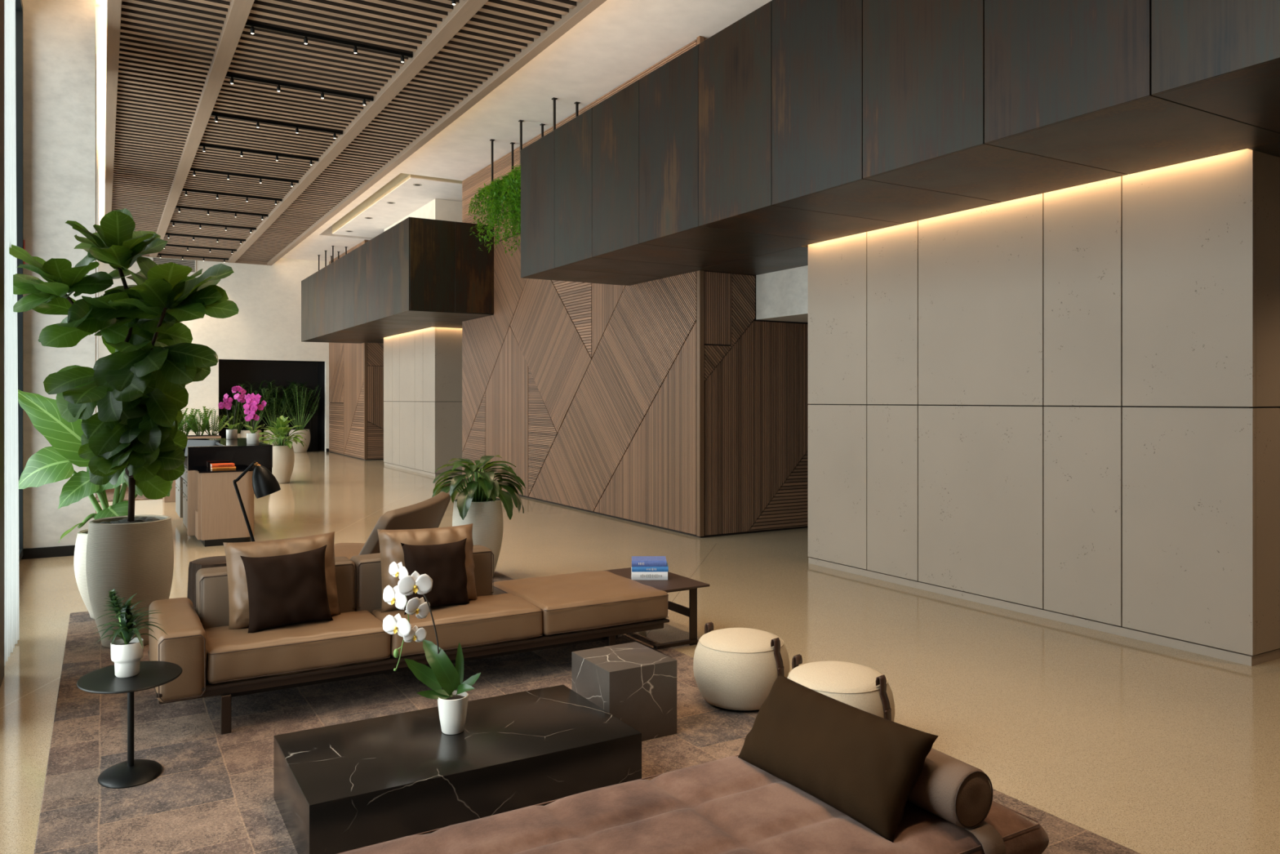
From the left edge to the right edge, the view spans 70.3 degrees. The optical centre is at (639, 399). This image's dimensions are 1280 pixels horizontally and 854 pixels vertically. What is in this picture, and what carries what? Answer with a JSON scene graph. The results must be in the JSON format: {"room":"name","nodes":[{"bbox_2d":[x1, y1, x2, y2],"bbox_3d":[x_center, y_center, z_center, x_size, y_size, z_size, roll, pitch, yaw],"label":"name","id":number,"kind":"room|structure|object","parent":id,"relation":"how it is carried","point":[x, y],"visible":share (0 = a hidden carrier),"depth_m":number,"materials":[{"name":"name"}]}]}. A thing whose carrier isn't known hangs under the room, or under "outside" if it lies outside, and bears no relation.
{"room":"hotel lobby","nodes":[
{"label":"hotel lobby","id":0,"kind":"room"},
{"bbox_2d":[73,528,94,618],"bbox_3d":[-3.754,1.234,6.470,0.464,0.609,0.464,0,0,-31],"label":"pot","id":1,"kind":"object","parent":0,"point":[80,551],"depth_m":6.28,"materials":[{"name":"white ceramic"}]},
{"bbox_2d":[96,150,98,413],"bbox_3d":[-9.435,-1.250,15.216,0.640,5.600,1.300,0,0,-31],"label":"wall pier","id":2,"kind":"object","parent":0,"point":[97,165],"visible":0.14,"depth_m":14.82,"materials":[{"name":"paint"}]},
{"bbox_2d":[110,637,143,677],"bbox_3d":[-2.104,1.062,3.734,0.119,0.138,0.119,0,0,-31],"label":"pot","id":3,"kind":"object","parent":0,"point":[126,653],"depth_m":3.69,"materials":[{"name":"white ceramic"}]},
{"bbox_2d":[98,256,329,452],"bbox_3d":[-10.400,-1.310,26.146,10.700,5.720,0.200,0,0,-31],"label":"wall","id":4,"kind":"structure","parent":0,"point":[267,324],"depth_m":25.75,"materials":[{"name":"paint"}]},
{"bbox_2d":[151,257,195,272],"bbox_3d":[-12.642,-3.650,24.693,1.060,0.380,0.020,0,0,-31],"label":"air vent","id":5,"kind":"object","parent":4,"relation":"in","point":[190,263],"visible":0.57,"depth_m":24.75,"materials":[{"name":"grey metal"}]},
{"bbox_2d":[218,359,324,451],"bbox_3d":[-10.847,0.150,26.637,2.970,2.800,1.100,0,0,-31],"label":"wall niche","id":6,"kind":"object","parent":4,"relation":"in","point":[232,372],"visible":0.38,"depth_m":27.03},
{"bbox_2d":[283,386,312,450],"bbox_3d":[-10.321,0.575,27.447,0.840,1.950,0.040,0,0,-31],"label":"door","id":7,"kind":"structure","parent":6,"relation":"attached to","point":[309,424],"depth_m":27.56,"materials":[{"name":"black metal"}]},
{"bbox_2d":[104,0,606,265],"bbox_3d":[-4.464,-3.895,11.661,4.100,0.190,30.620,0,0,-31],"label":"ceiling","id":8,"kind":"structure","parent":0,"point":[168,62],"depth_m":11.53,"materials":[{"name":"brown wood"}]},
{"bbox_2d":[157,253,228,262],"bbox_3d":[-12.070,-3.816,24.598,1.740,0.106,0.042,0,0,-31],"label":"track","id":9,"kind":"object","parent":8,"relation":"attached to","point":[161,255],"visible":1,"depth_m":24.57,"materials":[{"name":"black metal"}]},
{"bbox_2d":[164,244,236,253],"bbox_3d":[-11.193,-3.816,23.116,1.740,0.106,0.042,0,0,-31],"label":"track","id":10,"kind":"object","parent":8,"relation":"attached to","point":[187,246],"visible":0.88,"depth_m":23.14,"materials":[{"name":"black metal"}]},
{"bbox_2d":[165,232,245,244],"bbox_3d":[-10.317,-3.816,21.633,1.740,0.106,0.042,0,0,-31],"label":"track","id":11,"kind":"object","parent":8,"relation":"attached to","point":[168,234],"visible":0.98,"depth_m":21.60,"materials":[{"name":"black metal"}]},
{"bbox_2d":[169,220,256,232],"bbox_3d":[-9.441,-3.816,20.150,1.740,0.106,0.042,0,0,-31],"label":"track","id":12,"kind":"object","parent":8,"relation":"attached to","point":[171,221],"visible":0.98,"depth_m":20.12,"materials":[{"name":"black metal"}]},
{"bbox_2d":[175,205,267,219],"bbox_3d":[-8.564,-3.816,18.667,1.740,0.106,0.042,0,0,-31],"label":"track","id":13,"kind":"object","parent":8,"relation":"attached to","point":[176,206],"visible":0.98,"depth_m":18.63,"materials":[{"name":"black metal"}]},
{"bbox_2d":[182,188,282,204],"bbox_3d":[-7.688,-3.816,17.184,1.740,0.106,0.042,0,0,-31],"label":"track","id":14,"kind":"object","parent":8,"relation":"attached to","point":[183,189],"visible":0.98,"depth_m":17.15,"materials":[{"name":"black metal"}]},
{"bbox_2d":[189,168,298,186],"bbox_3d":[-6.811,-3.816,15.701,1.740,0.106,0.042,0,0,-31],"label":"track","id":15,"kind":"object","parent":8,"relation":"attached to","point":[191,169],"visible":1,"depth_m":15.67,"materials":[{"name":"black metal"}]},
{"bbox_2d":[199,143,318,164],"bbox_3d":[-5.935,-3.816,14.218,1.740,0.106,0.042,0,0,-31],"label":"track","id":16,"kind":"object","parent":8,"relation":"attached to","point":[203,145],"visible":0.99,"depth_m":14.18,"materials":[{"name":"black metal"}]},
{"bbox_2d":[210,112,342,138],"bbox_3d":[-5.059,-3.816,12.735,1.740,0.106,0.042,0,0,-31],"label":"track","id":17,"kind":"object","parent":8,"relation":"attached to","point":[215,115],"visible":0.99,"depth_m":12.70,"materials":[{"name":"black metal"}]},
{"bbox_2d":[225,73,373,105],"bbox_3d":[-4.182,-3.816,11.252,1.740,0.106,0.042,0,0,-31],"label":"track","id":18,"kind":"object","parent":8,"relation":"attached to","point":[228,75],"visible":1,"depth_m":11.21,"materials":[{"name":"black metal"}]},
{"bbox_2d":[244,21,413,62],"bbox_3d":[-3.306,-3.816,9.770,1.740,0.106,0.042,0,0,-31],"label":"track","id":19,"kind":"object","parent":8,"relation":"attached to","point":[252,25],"visible":0.99,"depth_m":9.72,"materials":[{"name":"black metal"}]},
{"bbox_2d":[451,0,456,4],"bbox_3d":[-2.429,-3.816,8.287,1.740,0.106,0.042,0,0,-31],"label":"track","id":20,"kind":"object","parent":8,"relation":"attached to","point":[453,2],"visible":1,"depth_m":8.66,"materials":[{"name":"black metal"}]},
{"bbox_2d":[328,240,385,460],"bbox_3d":[-7.099,-1.250,25.504,2.270,5.600,4.265,0,0,-31],"label":"wall","id":21,"kind":"structure","parent":0,"point":[356,371],"depth_m":23.80,"materials":[{"name":"brown wood"}]},
{"bbox_2d":[383,198,463,476],"bbox_3d":[-3.697,-1.235,20.648,3.355,5.570,3.943,0,0,-31],"label":"wall","id":22,"kind":"structure","parent":0,"point":[423,367],"depth_m":18.73,"materials":[{"name":"paint"}]},
{"bbox_2d":[301,217,493,343],"bbox_3d":[-5.468,-2.192,19.077,1.459,1.515,9.270,0,0,-31],"label":"overhead bulkhead","id":23,"kind":"object","parent":22,"relation":"attached to","point":[418,273],"visible":0.98,"depth_m":15.57,"materials":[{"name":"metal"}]},
{"bbox_2d":[357,313,493,343],"bbox_3d":[-4.538,-1.450,19.626,0.862,0.030,9.230,0,0,-31],"label":"ceiling","id":24,"kind":"structure","parent":0,"point":[456,324],"depth_m":17.87,"materials":[{"name":"paint"}]},
{"bbox_2d":[95,0,771,261],"bbox_3d":[-2.335,-4.300,12.501,10.700,0.500,31.900,0,0,-31],"label":"ceiling","id":25,"kind":"structure","parent":0,"point":[619,40],"depth_m":11.62,"materials":[{"name":"paint"}]},
{"bbox_2d":[95,4,106,12],"bbox_3d":[-5.580,-4.042,9.422,0.170,0.014,0.170,0,0,-31],"label":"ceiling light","id":26,"kind":"object","parent":25,"relation":"attached to","point":[100,8],"visible":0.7,"depth_m":9.40,"materials":[{"name":"paint"}]},
{"bbox_2d":[324,250,327,266],"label":"hanging rod","id":27,"kind":"object","parent":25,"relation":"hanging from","point":[324,251],"depth_m":24.78,"materials":[{"name":"black metal"}]},
{"bbox_2d":[330,245,339,262],"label":"hanging rod","id":28,"kind":"object","parent":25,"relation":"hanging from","point":[331,258],"depth_m":24.01,"materials":[{"name":"black metal"}]},
{"bbox_2d":[332,173,462,237],"bbox_3d":[-3.786,-4.223,20.576,4.780,0.395,6.560,0,0,-31],"label":"ceiling panel","id":29,"kind":"object","parent":25,"relation":"attached to","point":[407,197],"visible":0.3,"depth_m":18.65,"materials":[{"name":"paint"}]},
{"bbox_2d":[466,97,580,256],"bbox_3d":[-1.581,-3.109,13.346,1.275,1.881,3.072,0,0,-31],"label":"hanging planter","id":30,"kind":"object","parent":25,"relation":"hanging from","point":[505,193],"visible":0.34,"depth_m":13.52,"materials":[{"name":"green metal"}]},
{"bbox_2d":[462,35,810,537],"bbox_3d":[-0.335,-1.250,14.059,2.270,5.600,7.776,0,0,-31],"label":"wall","id":31,"kind":"structure","parent":0,"point":[665,403],"depth_m":11.19,"materials":[{"name":"brown wood"}]},
{"bbox_2d":[0,449,1279,853],"bbox_3d":[-2.615,1.610,12.974,10.700,0.120,33.000,0,0,-31],"label":"floor","id":32,"kind":"structure","parent":0,"point":[1142,747],"depth_m":5.29,"materials":[{"name":"concrete"}]},
{"bbox_2d":[22,0,96,548],"bbox_3d":[-6.150,-1.250,9.659,0.640,5.600,1.610,0,0,-31],"label":"wall pier","id":33,"kind":"object","parent":32,"relation":"on","point":[60,36],"visible":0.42,"depth_m":8.96,"materials":[{"name":"paint"}]},
{"bbox_2d":[21,545,75,559],"bbox_3d":[-5.734,1.500,8.956,0.640,0.100,0.025,0,0,-31],"label":"baseboard","id":34,"kind":"structure","parent":33,"relation":"attached to","point":[67,550],"depth_m":8.91,"materials":[{"name":"black metal"}]},
{"bbox_2d":[96,484,162,502],"bbox_3d":[-8.453,1.544,15.158,1.070,0.012,2.700,0,0,-31],"label":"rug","id":35,"kind":"object","parent":32,"relation":"on","point":[109,492],"visible":0.06,"depth_m":14.46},
{"bbox_2d":[162,406,233,502],"bbox_3d":[-6.896,0.831,14.040,1.142,1.439,0.520,0,0,-23],"label":"trough","id":36,"kind":"object","parent":32,"relation":"on","point":[192,421],"visible":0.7,"depth_m":14.02,"materials":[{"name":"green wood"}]},
{"bbox_2d":[175,437,272,546],"bbox_3d":[-5.002,1.033,10.877,0.863,1.034,2.727,0,0,-31],"label":"reception desk","id":37,"kind":"object","parent":32,"relation":"on","point":[207,502],"visible":0.79,"depth_m":9.78,"materials":[{"name":"brown wood"}]},
{"bbox_2d":[183,457,187,468],"bbox_3d":[-5.122,0.767,11.063,0.800,0.014,2.200,0,0,-31],"label":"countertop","id":38,"kind":"structure","parent":37,"relation":"on","point":[185,463],"depth_m":10.92,"materials":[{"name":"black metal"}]},
{"bbox_2d":[195,472,200,539],"bbox_3d":[-4.720,1.127,9.715,0.030,0.705,0.330,0,0,-31],"label":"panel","id":39,"kind":"object","parent":37,"relation":"attached to","point":[197,476],"depth_m":9.58,"materials":[{"name":"brown wood"}]},
{"bbox_2d":[184,439,220,456],"bbox_3d":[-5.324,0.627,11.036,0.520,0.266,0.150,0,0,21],"label":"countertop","id":40,"kind":"structure","parent":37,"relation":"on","point":[191,442],"depth_m":11.07,"materials":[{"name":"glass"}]},
{"bbox_2d":[209,466,235,470],"bbox_3d":[-4.515,0.745,9.850,0.235,0.026,0.166,0,0,-32],"label":"book","id":41,"kind":"object","parent":37,"relation":"on","point":[234,467],"visible":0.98,"depth_m":9.78,"materials":[{"name":"paper"}]},
{"bbox_2d":[209,462,235,467],"bbox_3d":[-4.521,0.714,9.847,0.225,0.034,0.161,0,0,-32],"label":"book","id":42,"kind":"object","parent":41,"relation":"on","point":[217,464],"visible":1,"depth_m":9.79,"materials":[{"name":"paper"}]},
{"bbox_2d":[195,466,253,473],"bbox_3d":[-4.491,0.766,9.853,0.555,0.016,0.445,0,0,-31],"label":"countertop","id":43,"kind":"structure","parent":37,"relation":"on","point":[237,468],"depth_m":9.72,"materials":[{"name":"brown"}]},
{"bbox_2d":[217,385,246,439],"bbox_3d":[-5.300,0.171,11.852,0.326,0.697,0.240,0,0,-5],"label":"potted orchid","id":44,"kind":"object","parent":37,"relation":"on","point":[231,433],"visible":1,"depth_m":11.81,"materials":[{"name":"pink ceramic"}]},
{"bbox_2d":[206,437,266,445],"bbox_3d":[-4.962,0.532,11.157,0.450,0.025,2.220,0,0,-31],"label":"countertop","id":45,"kind":"structure","parent":37,"relation":"on","point":[240,441],"depth_m":10.87,"materials":[{"name":"black stone"}]},
{"bbox_2d":[240,393,266,444],"bbox_3d":[-4.487,0.224,10.536,0.243,0.590,0.243,0,0,28],"label":"potted orchid","id":46,"kind":"object","parent":37,"relation":"on","point":[252,437],"visible":1,"depth_m":10.50,"materials":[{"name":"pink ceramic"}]},
{"bbox_2d":[218,391,246,437],"bbox_3d":[-11.576,0.642,26.034,0.970,1.815,0.978,0,0,31],"label":"potted palm","id":47,"kind":"object","parent":32,"relation":"on","point":[233,406],"visible":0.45,"depth_m":25.90,"materials":[{"name":"plant"}]},
{"bbox_2d":[228,379,272,442],"bbox_3d":[-11.168,0.495,26.135,1.222,2.111,1.210,0,0,10],"label":"potted palm","id":48,"kind":"object","parent":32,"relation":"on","point":[243,433],"visible":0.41,"depth_m":26.04,"materials":[{"name":"plant"}]},
{"bbox_2d":[240,429,262,442],"bbox_3d":[-11.170,1.218,26.132,0.600,0.664,0.600,0,0,10],"label":"pot","id":49,"kind":"object","parent":48,"relation":"on","point":[243,433],"depth_m":25.88,"materials":[{"name":"ceramic"}]},
{"bbox_2d":[253,380,294,444],"bbox_3d":[-10.654,0.495,26.479,1.210,2.111,1.222,0,0,29],"label":"potted palm","id":50,"kind":"object","parent":32,"relation":"on","point":[273,411],"visible":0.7,"depth_m":26.31,"materials":[{"name":"plant"}]},
{"bbox_2d":[262,429,284,444],"bbox_3d":[-10.657,1.218,26.482,0.600,0.664,0.600,0,0,29],"label":"pot","id":51,"kind":"object","parent":50,"relation":"on","point":[268,431],"depth_m":26.21,"materials":[{"name":"stone"}]},
{"bbox_2d":[258,415,307,483],"bbox_3d":[-6.669,0.924,16.855,0.926,1.252,0.916,0,0,-31],"label":"potted aglaonema","id":52,"kind":"object","parent":32,"relation":"on","point":[283,455],"visible":0.94,"depth_m":16.72,"materials":[{"name":"stone"}]},
{"bbox_2d":[271,444,294,483],"bbox_3d":[-6.645,1.203,16.865,0.450,0.694,0.450,0,0,-31],"label":"pot","id":53,"kind":"object","parent":52,"relation":"on","point":[283,457],"depth_m":16.70,"materials":[{"name":"ceramic"}]},
{"bbox_2d":[279,381,320,452],"bbox_3d":[-9.988,0.495,26.681,1.210,2.111,1.222,0,0,-31],"label":"potted palm","id":54,"kind":"object","parent":32,"relation":"on","point":[298,447],"visible":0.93,"depth_m":26.54,"materials":[{"name":"plant"}]},
{"bbox_2d":[288,429,310,452],"bbox_3d":[-9.985,1.218,26.682,0.600,0.664,0.600,0,0,-31],"label":"pot","id":55,"kind":"object","parent":54,"relation":"on","point":[298,447],"depth_m":26.48,"materials":[{"name":"ceramic"}]},
{"bbox_2d":[34,570,1140,853],"bbox_3d":[-0.975,1.544,4.430,3.230,0.012,6.820,0,0,-31],"label":"rug","id":56,"kind":"object","parent":32,"relation":"on","point":[213,793],"visible":0.41,"depth_m":4.03,"materials":[{"name":"brown carpet"}]},
{"bbox_2d":[17,389,173,618],"bbox_3d":[-3.866,0.683,6.436,1.112,1.710,0.487,0,0,-11],"label":"potted plant","id":57,"kind":"object","parent":56,"relation":"on","point":[49,464],"visible":0.32,"depth_m":6.32,"materials":[{"name":"green plant"}]},
{"bbox_2d":[8,208,238,648],"bbox_3d":[-3.226,0.163,5.760,1.462,2.749,0.857,0,0,-3],"label":"fig tree","id":58,"kind":"object","parent":56,"relation":"on","point":[140,393],"visible":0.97,"depth_m":5.63,"materials":[{"name":"green plant"}]},
{"bbox_2d":[76,660,182,788],"bbox_3d":[-2.087,1.335,3.727,0.378,0.406,0.440,0,0,-31],"label":"side table","id":59,"kind":"object","parent":56,"relation":"on","point":[132,772],"visible":0.94,"depth_m":3.69,"materials":[{"name":"black metal"}]},
{"bbox_2d":[91,588,164,677],"bbox_3d":[-2.093,0.953,3.733,0.277,0.357,0.281,0,0,-31],"label":"potted plant","id":60,"kind":"object","parent":59,"relation":"on","point":[126,652],"visible":1,"depth_m":3.71,"materials":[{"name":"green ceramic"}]},
{"bbox_2d":[232,460,280,541],"bbox_3d":[-2.524,0.975,6.066,0.326,1.143,0.394,0,0,-15],"label":"floor lamp","id":61,"kind":"object","parent":56,"relation":"on","point":[264,483],"visible":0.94,"depth_m":5.92,"materials":[{"name":"black metal"}]},
{"bbox_2d":[333,491,450,559],"bbox_3d":[-1.981,1.119,6.628,1.002,0.837,1.069,0,0,14],"label":"lounge chair","id":62,"kind":"object","parent":56,"relation":"on","point":[429,513],"visible":0.18,"depth_m":6.40,"materials":[{"name":"beige leather"}]},
{"bbox_2d":[333,542,364,559],"bbox_3d":[-2.127,1.199,6.665,0.682,0.221,0.726,0,0,14],"label":"seat cushion","id":63,"kind":"object","parent":62,"relation":"on","point":[348,550],"depth_m":6.61,"materials":[{"name":"beige leather"}]},
{"bbox_2d":[147,523,669,733],"bbox_3d":[-1.194,1.122,5.080,2.710,0.833,0.851,0,0,-31],"label":"sofa","id":64,"kind":"object","parent":56,"relation":"on","point":[213,647],"visible":0.79,"depth_m":4.70,"materials":[{"name":"brown leather"}]},
{"bbox_2d":[186,555,226,609],"bbox_3d":[-2.551,1.252,5.496,0.350,0.571,0.343,0,0,-31],"label":"sofa backrest","id":65,"kind":"object","parent":64,"relation":"attached to","point":[194,566],"visible":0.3,"depth_m":5.39,"materials":[{"name":"brown leather"}]},
{"bbox_2d":[222,531,340,629],"bbox_3d":[-1.827,0.930,4.663,0.548,0.448,0.214,-1,-11,-33],"label":"cushion","id":66,"kind":"object","parent":64,"relation":"on","point":[235,592],"depth_m":4.59,"materials":[{"name":"beige leather"}]},
{"bbox_2d":[240,545,333,633],"bbox_3d":[-1.761,0.952,4.551,0.433,0.400,0.167,0,0,-39],"label":"throw pillow","id":67,"kind":"object","parent":64,"relation":"on","point":[286,589],"visible":1,"depth_m":4.49,"materials":[{"name":"brown fabric"}]},
{"bbox_2d":[204,610,391,684],"bbox_3d":[-1.724,1.227,4.556,0.856,0.200,0.481,0,0,-31],"label":"seat cushion","id":68,"kind":"object","parent":64,"relation":"on","point":[354,641],"depth_m":4.39,"materials":[{"name":"beige leather"}]},
{"bbox_2d":[377,523,477,612],"bbox_3d":[-1.173,0.930,5.051,0.558,0.448,0.217,1,-13,-34],"label":"cushion","id":69,"kind":"object","parent":64,"relation":"on","point":[391,549],"depth_m":4.98,"materials":[{"name":"beige leather"}]},
{"bbox_2d":[400,537,469,614],"bbox_3d":[-1.108,0.958,4.951,0.406,0.384,0.164,0,0,-40],"label":"throw pillow","id":70,"kind":"object","parent":64,"relation":"on","point":[444,563],"visible":0.81,"depth_m":4.91,"materials":[{"name":"brown fabric"}]},
{"bbox_2d":[371,593,542,657],"bbox_3d":[-1.002,1.227,4.983,0.850,0.203,0.480,0,0,-31],"label":"seat cushion","id":71,"kind":"object","parent":64,"relation":"on","point":[490,623],"depth_m":4.85,"materials":[{"name":"beige leather"}]},
{"bbox_2d":[492,570,668,635],"bbox_3d":[-0.383,1.228,5.558,0.828,0.202,0.841,0,0,-31],"label":"seat cushion","id":72,"kind":"object","parent":64,"relation":"on","point":[601,602],"depth_m":5.29,"materials":[{"name":"beige leather"}]},
{"bbox_2d":[273,684,641,853],"bbox_3d":[-0.701,1.415,3.512,1.233,0.244,0.700,0,0,-31],"label":"coffee table","id":73,"kind":"object","parent":56,"relation":"on","point":[352,785],"visible":0.88,"depth_m":3.31,"materials":[{"name":"black stone"}]},
{"bbox_2d":[382,561,480,734],"bbox_3d":[-0.811,0.961,3.531,0.388,0.661,0.129,0,0,-4],"label":"potted orchid","id":74,"kind":"object","parent":73,"relation":"on","point":[443,678],"visible":1,"depth_m":3.52,"materials":[{"name":"white plant"}]},
{"bbox_2d":[431,454,525,577],"bbox_3d":[-1.391,1.015,7.871,0.794,1.047,0.780,0,0,-31],"label":"peace lily","id":75,"kind":"object","parent":56,"relation":"on","point":[477,504],"visible":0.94,"depth_m":7.73,"materials":[{"name":"plant"}]},
{"bbox_2d":[452,497,502,577],"bbox_3d":[-1.405,1.204,7.881,0.436,0.669,0.436,0,0,-31],"label":"pot","id":76,"kind":"object","parent":75,"relation":"on","point":[486,514],"depth_m":7.72,"materials":[{"name":"beige ceramic"}]},
{"bbox_2d":[571,641,676,741],"bbox_3d":[-0.077,1.369,4.253,0.355,0.337,0.375,0,0,-31],"label":"table","id":77,"kind":"object","parent":56,"relation":"on","point":[634,682],"visible":0.77,"depth_m":4.13,"materials":[{"name":"grey stone"}]},
{"bbox_2d":[337,754,1048,853],"bbox_3d":[-0.040,1.362,2.392,2.297,0.352,0.872,0,0,-31],"label":"daybed","id":78,"kind":"object","parent":56,"relation":"on","point":[729,805],"visible":0.64,"depth_m":2.55,"materials":[{"name":"brown fabric"}]},
{"bbox_2d":[737,673,938,842],"bbox_3d":[0.580,1.075,2.800,0.237,0.272,0.687,0,0,-32],"label":"lumbar pillow","id":79,"kind":"object","parent":78,"relation":"on","point":[865,766],"visible":1,"depth_m":2.67,"materials":[{"name":"brown fabric"}]},
{"bbox_2d":[906,747,1005,853],"bbox_3d":[0.747,1.153,2.815,0.170,0.263,0.811,0,0,-31],"label":"bolster","id":80,"kind":"object","parent":78,"relation":"on","point":[957,792],"visible":0.41,"depth_m":2.52,"materials":[{"name":"beige fabric"}]},
{"bbox_2d":[693,622,790,712],"bbox_3d":[0.515,1.357,4.631,0.490,0.362,0.506,0,0,-44],"label":"pouf","id":81,"kind":"object","parent":56,"relation":"on","point":[735,669],"visible":0.91,"depth_m":4.45,"materials":[{"name":"beige fabric"}]},
{"bbox_2d":[786,653,894,721],"bbox_3d":[0.874,1.357,4.024,0.490,0.362,0.506,0,0,-44],"label":"pouf","id":82,"kind":"object","parent":56,"relation":"on","point":[863,687],"visible":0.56,"depth_m":3.88,"materials":[{"name":"beige fabric"}]},
{"bbox_2d":[605,567,709,648],"bbox_3d":[0.091,1.359,5.969,0.370,0.382,0.755,0,0,-31],"label":"end table","id":83,"kind":"object","parent":32,"relation":"on","point":[674,583],"visible":0.5,"depth_m":5.75,"materials":[{"name":"brown wood"}]},
{"bbox_2d":[631,567,667,579],"bbox_3d":[0.061,1.141,5.957,0.235,0.052,0.176,0,0,-1],"label":"book","id":84,"kind":"object","parent":83,"relation":"on","point":[634,575],"visible":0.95,"depth_m":5.87,"materials":[{"name":"white paper"}]},
{"bbox_2d":[631,561,668,571],"bbox_3d":[0.064,1.098,5.959,0.235,0.034,0.176,0,0,-1],"label":"book","id":85,"kind":"object","parent":84,"relation":"on","point":[633,568],"visible":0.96,"depth_m":5.88,"materials":[{"name":"blue paper"}]},
{"bbox_2d":[631,555,666,566],"bbox_3d":[0.058,1.062,5.955,0.225,0.038,0.171,0,0,-1],"label":"book","id":86,"kind":"object","parent":85,"relation":"on","point":[637,561],"visible":1,"depth_m":5.88,"materials":[{"name":"blue paper"}]},
{"bbox_2d":[755,265,808,322],"bbox_3d":[3.128,-1.192,10.542,3.087,0.545,1.789,0,0,-31],"label":"wall","id":87,"kind":"structure","parent":0,"point":[781,295],"depth_m":10.14,"materials":[{"name":"paint"}]},
{"bbox_2d":[625,141,1279,285],"bbox_3d":[2.837,-1.450,7.825,1.552,0.030,9.345,0,0,-31],"label":"ceiling","id":88,"kind":"structure","parent":0,"point":[795,257],"depth_m":9.55,"materials":[{"name":"paint"}]},
{"bbox_2d":[808,148,1279,666],"bbox_3d":[3.934,-1.235,7.735,3.355,5.570,3.861,0,0,-31],"label":"wall","id":89,"kind":"structure","parent":0,"point":[1063,405],"depth_m":6.24,"materials":[{"name":"concrete"}]},
{"bbox_2d":[520,0,1279,284],"bbox_3d":[1.602,-2.192,7.106,1.469,1.515,9.365,0,0,-31],"label":"overhead bulkhead","id":90,"kind":"object","parent":89,"relation":"attached to","point":[796,123],"visible":1,"depth_m":6.04,"materials":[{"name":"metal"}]},
{"bbox_3d":[-6.718,-1.250,9.794,0.200,5.600,31.700,0,0,-31],"label":"wall","id":91,"kind":"structure","parent":0,"visible":0},
{"bbox_2d":[0,0,22,686],"bbox_3d":[-4.603,-1.250,6.439,0.427,5.600,5.470,0,0,-31],"label":"window","id":92,"kind":"structure","parent":91,"relation":"in","point":[19,5],"depth_m":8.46,"materials":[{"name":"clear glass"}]},
{"bbox_2d":[23,239,25,264],"bbox_3d":[-5.951,-1.410,8.789,0.012,0.260,0.038,0,0,-31],"label":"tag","id":93,"kind":"object","parent":92,"relation":"attached to","point":[24,239],"visible":0.42,"depth_m":8.78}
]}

